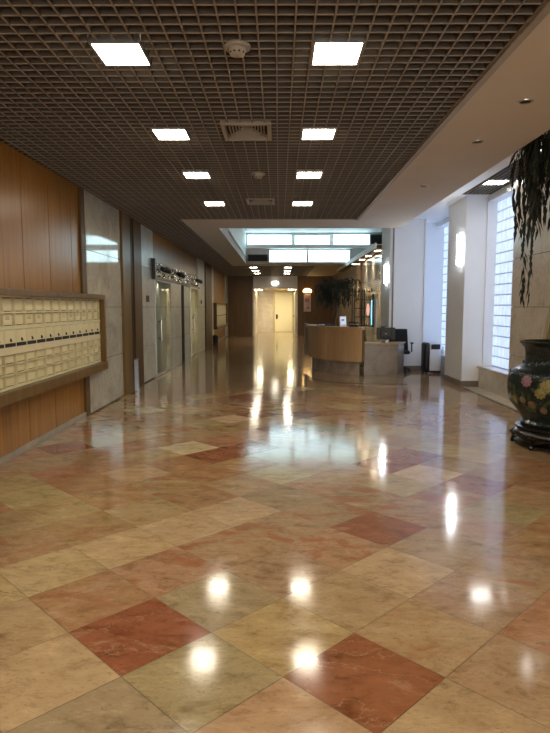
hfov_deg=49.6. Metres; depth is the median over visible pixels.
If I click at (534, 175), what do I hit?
weeping tree
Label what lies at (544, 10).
trim
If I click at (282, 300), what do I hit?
door
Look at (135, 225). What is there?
trim
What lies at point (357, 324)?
telephone
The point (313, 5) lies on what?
ceiling
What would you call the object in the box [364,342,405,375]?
desk
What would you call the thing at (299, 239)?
window
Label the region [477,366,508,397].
window ledge
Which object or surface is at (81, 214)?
trim
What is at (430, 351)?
air conditioner
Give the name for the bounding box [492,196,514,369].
window
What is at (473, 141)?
recessed light
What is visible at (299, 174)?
diffuser
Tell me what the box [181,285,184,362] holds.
wall niche
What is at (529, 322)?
wall
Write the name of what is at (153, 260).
trim
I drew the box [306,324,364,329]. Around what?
countertop
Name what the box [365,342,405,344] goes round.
countertop
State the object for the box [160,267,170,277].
spotlight
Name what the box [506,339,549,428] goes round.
floor vase
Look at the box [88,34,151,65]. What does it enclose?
ceiling light
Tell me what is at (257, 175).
smoke detector
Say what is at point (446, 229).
window
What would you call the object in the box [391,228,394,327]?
trim
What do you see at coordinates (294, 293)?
door frame
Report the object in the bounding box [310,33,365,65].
ceiling light
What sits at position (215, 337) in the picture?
waste bin
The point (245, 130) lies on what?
ceiling vent
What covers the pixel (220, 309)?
mailboxes
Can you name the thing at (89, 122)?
grid
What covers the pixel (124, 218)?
trim
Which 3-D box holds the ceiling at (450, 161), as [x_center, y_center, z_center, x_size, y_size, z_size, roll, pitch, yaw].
[1.350,-3.522,13.206,6.080,1.260,35.000,0,6,0]
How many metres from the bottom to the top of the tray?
0.060 m
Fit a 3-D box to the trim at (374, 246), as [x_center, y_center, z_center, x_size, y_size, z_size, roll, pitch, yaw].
[2.591,-3.573,20.128,0.030,0.135,10.200,0,6,0]
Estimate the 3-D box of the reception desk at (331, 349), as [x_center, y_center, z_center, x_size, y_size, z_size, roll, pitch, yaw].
[1.322,-0.457,14.188,0.873,1.085,2.793,-2,6,-20]
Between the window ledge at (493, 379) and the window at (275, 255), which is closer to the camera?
the window ledge at (493, 379)
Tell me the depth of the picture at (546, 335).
7.92 m
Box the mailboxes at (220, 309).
[213,303,227,328]
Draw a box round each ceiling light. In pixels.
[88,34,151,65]
[151,128,190,139]
[182,170,210,178]
[203,201,225,205]
[292,201,312,205]
[296,169,322,178]
[301,128,336,139]
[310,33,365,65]
[482,179,509,184]
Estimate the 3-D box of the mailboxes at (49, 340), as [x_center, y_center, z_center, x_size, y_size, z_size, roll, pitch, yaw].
[-2.526,-0.326,6.918,0.175,1.072,3.448,0,6,0]
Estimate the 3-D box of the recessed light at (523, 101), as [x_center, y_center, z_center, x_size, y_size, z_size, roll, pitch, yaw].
[1.932,-2.043,4.597,0.120,0.011,0.120,0,6,0]
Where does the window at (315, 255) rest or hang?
attached to the ceiling at (450, 161)
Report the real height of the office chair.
0.991 m
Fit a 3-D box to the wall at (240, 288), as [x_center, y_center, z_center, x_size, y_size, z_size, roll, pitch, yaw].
[0.257,-3.120,30.791,5.500,3.080,0.100,0,6,0]
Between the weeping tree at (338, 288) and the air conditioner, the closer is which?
the air conditioner
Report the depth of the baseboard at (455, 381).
11.49 m
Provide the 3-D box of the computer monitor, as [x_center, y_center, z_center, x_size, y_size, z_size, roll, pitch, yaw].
[2.457,-0.702,13.200,0.368,0.325,0.220,4,7,32]
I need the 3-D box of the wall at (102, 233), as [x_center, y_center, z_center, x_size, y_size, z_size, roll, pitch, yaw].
[-2.870,-1.982,19.419,0.800,3.080,22.800,0,6,0]
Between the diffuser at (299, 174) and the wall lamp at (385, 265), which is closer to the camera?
the diffuser at (299, 174)
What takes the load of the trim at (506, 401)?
attached to the wall at (419, 250)
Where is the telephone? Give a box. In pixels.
[348,322,358,326]
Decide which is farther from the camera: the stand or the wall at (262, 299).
the wall at (262, 299)
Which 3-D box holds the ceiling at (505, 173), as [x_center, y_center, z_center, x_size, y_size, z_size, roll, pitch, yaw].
[3.596,-2.390,3.300,0.535,0.040,15.090,0,6,0]
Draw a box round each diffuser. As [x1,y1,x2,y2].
[93,44,147,62]
[154,130,187,137]
[184,173,208,176]
[205,202,223,204]
[293,202,311,204]
[297,172,320,176]
[303,129,334,137]
[313,43,361,62]
[485,181,505,183]
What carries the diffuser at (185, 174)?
attached to the ceiling light at (190, 174)
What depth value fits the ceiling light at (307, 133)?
5.46 m
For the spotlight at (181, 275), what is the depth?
15.08 m
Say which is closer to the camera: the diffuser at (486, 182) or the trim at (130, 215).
the diffuser at (486, 182)
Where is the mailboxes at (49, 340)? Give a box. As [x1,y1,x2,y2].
[0,288,108,407]
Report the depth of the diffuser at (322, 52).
3.72 m
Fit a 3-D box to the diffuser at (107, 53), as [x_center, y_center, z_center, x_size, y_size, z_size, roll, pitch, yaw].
[-0.962,-1.988,3.727,0.282,0.046,0.317,0,6,0]
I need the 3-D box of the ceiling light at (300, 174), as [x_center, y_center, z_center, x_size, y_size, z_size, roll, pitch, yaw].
[0.409,-2.328,7.141,0.310,0.068,0.345,0,6,0]
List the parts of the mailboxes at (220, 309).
plate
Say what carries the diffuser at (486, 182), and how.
attached to the ceiling light at (492, 181)
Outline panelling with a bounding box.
[0,141,224,457]
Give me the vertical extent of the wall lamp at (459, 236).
0.636 m
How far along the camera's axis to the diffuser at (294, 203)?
9.15 m
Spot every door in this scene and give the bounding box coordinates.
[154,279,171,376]
[190,287,198,356]
[273,291,292,331]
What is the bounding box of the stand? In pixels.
[509,420,549,450]
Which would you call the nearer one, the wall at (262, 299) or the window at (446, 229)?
the window at (446, 229)
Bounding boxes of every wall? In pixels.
[84,190,227,412]
[228,276,332,335]
[253,287,297,335]
[332,251,381,341]
[380,181,515,380]
[507,162,549,397]
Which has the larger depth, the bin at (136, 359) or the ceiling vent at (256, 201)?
the bin at (136, 359)
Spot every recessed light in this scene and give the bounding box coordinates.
[471,140,483,143]
[517,99,532,104]
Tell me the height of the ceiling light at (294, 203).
0.068 m
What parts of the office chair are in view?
backrest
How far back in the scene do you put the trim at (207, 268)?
21.94 m
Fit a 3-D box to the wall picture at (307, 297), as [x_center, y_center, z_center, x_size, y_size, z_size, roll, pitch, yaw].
[1.666,-3.281,30.697,0.440,0.980,0.037,0,6,0]
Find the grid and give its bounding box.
[0,0,546,275]
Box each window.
[247,234,290,244]
[269,249,306,262]
[295,235,329,244]
[308,249,349,262]
[334,234,369,244]
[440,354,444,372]
[441,226,448,348]
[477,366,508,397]
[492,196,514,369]
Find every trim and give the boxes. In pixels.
[77,187,90,416]
[119,210,133,395]
[130,215,134,391]
[131,218,143,386]
[151,258,199,288]
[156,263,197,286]
[180,0,549,265]
[204,262,211,348]
[253,276,297,287]
[298,365,372,383]
[337,243,376,271]
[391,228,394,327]
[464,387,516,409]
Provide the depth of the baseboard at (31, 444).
6.58 m
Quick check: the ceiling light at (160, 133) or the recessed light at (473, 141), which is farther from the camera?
the recessed light at (473, 141)
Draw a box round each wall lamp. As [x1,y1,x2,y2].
[384,263,386,284]
[456,233,461,266]
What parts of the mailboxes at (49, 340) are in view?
door, door, door, door, door, door, door, door, door, door, door, door, door, door, door, door, door, door, door, door, door, door, door, door, door, door, door, door, door, door, door, door, door, door, door, door, door, door, door, door, door, door, door, door, door, door, door, door, door, door, door, door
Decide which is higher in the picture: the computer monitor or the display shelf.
the display shelf
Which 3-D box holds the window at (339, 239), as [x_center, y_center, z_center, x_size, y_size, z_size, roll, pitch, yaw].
[2.809,-4.658,21.902,1.380,0.430,0.070,0,6,0]
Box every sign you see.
[339,316,346,326]
[366,288,373,326]
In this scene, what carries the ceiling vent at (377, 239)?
in the ceiling at (450, 161)
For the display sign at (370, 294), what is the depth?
17.49 m
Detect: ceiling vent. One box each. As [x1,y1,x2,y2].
[220,120,271,140]
[246,198,274,204]
[248,255,267,260]
[371,235,381,243]
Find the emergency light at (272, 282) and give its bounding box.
[271,281,278,284]
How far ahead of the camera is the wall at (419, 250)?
11.97 m
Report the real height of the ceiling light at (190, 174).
0.068 m
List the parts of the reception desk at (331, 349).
panel, panel, panel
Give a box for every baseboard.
[0,336,224,465]
[404,366,478,386]
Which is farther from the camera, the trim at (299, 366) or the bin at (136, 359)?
the trim at (299, 366)
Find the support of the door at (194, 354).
in the wall at (102, 233)
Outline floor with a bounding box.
[0,332,549,732]
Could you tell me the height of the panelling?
3.080 m
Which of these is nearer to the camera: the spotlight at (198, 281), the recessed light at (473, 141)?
the recessed light at (473, 141)
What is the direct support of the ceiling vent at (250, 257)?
in the ceiling at (450, 161)
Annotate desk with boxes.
[304,323,364,374]
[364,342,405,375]
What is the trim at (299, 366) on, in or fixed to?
in the floor
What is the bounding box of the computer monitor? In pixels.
[376,328,394,341]
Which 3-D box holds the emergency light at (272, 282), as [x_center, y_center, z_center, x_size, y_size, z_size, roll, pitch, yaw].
[0.006,-4.279,30.531,0.400,0.180,0.070,0,6,0]
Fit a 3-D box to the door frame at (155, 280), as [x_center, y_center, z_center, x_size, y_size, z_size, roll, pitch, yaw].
[-2.497,-0.889,13.516,0.096,2.080,1.720,0,6,0]
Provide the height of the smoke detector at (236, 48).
0.068 m
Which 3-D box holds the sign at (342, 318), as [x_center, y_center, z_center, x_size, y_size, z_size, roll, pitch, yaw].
[1.518,-1.003,13.239,0.160,0.232,0.107,-1,6,-8]
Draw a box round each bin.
[134,357,139,390]
[213,335,217,344]
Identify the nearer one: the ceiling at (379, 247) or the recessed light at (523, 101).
the recessed light at (523, 101)
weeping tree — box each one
[314,276,360,325]
[508,130,549,306]
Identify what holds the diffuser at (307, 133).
attached to the ceiling light at (307, 133)
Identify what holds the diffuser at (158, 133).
attached to the ceiling light at (160, 133)
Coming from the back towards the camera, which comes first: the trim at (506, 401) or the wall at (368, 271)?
the wall at (368, 271)
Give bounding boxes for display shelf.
[351,288,364,326]
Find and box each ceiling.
[0,5,314,272]
[182,13,549,275]
[338,245,381,271]
[463,145,541,194]
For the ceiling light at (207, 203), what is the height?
0.068 m
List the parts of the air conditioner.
control panel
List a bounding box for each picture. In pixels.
[303,293,311,311]
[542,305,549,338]
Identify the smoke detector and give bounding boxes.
[224,39,250,57]
[251,172,264,178]
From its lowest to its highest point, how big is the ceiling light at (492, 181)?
0.072 m
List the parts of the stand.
leg, leg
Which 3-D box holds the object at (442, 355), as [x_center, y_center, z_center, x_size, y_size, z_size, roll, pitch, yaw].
[3.958,-0.050,13.561,0.265,0.400,2.350,0,6,0]
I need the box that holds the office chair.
[389,329,413,372]
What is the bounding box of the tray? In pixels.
[317,323,332,325]
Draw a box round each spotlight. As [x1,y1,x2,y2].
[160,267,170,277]
[176,272,184,281]
[195,279,202,285]
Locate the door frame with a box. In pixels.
[294,293,294,333]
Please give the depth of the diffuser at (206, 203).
9.15 m
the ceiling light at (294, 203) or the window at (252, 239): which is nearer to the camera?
the ceiling light at (294, 203)
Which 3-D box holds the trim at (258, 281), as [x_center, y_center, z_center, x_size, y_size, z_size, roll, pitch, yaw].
[0.017,-4.455,30.629,2.280,0.790,0.160,0,6,0]
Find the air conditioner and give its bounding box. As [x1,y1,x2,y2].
[421,342,441,373]
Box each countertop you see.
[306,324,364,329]
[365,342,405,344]
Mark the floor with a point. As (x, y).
(238, 540)

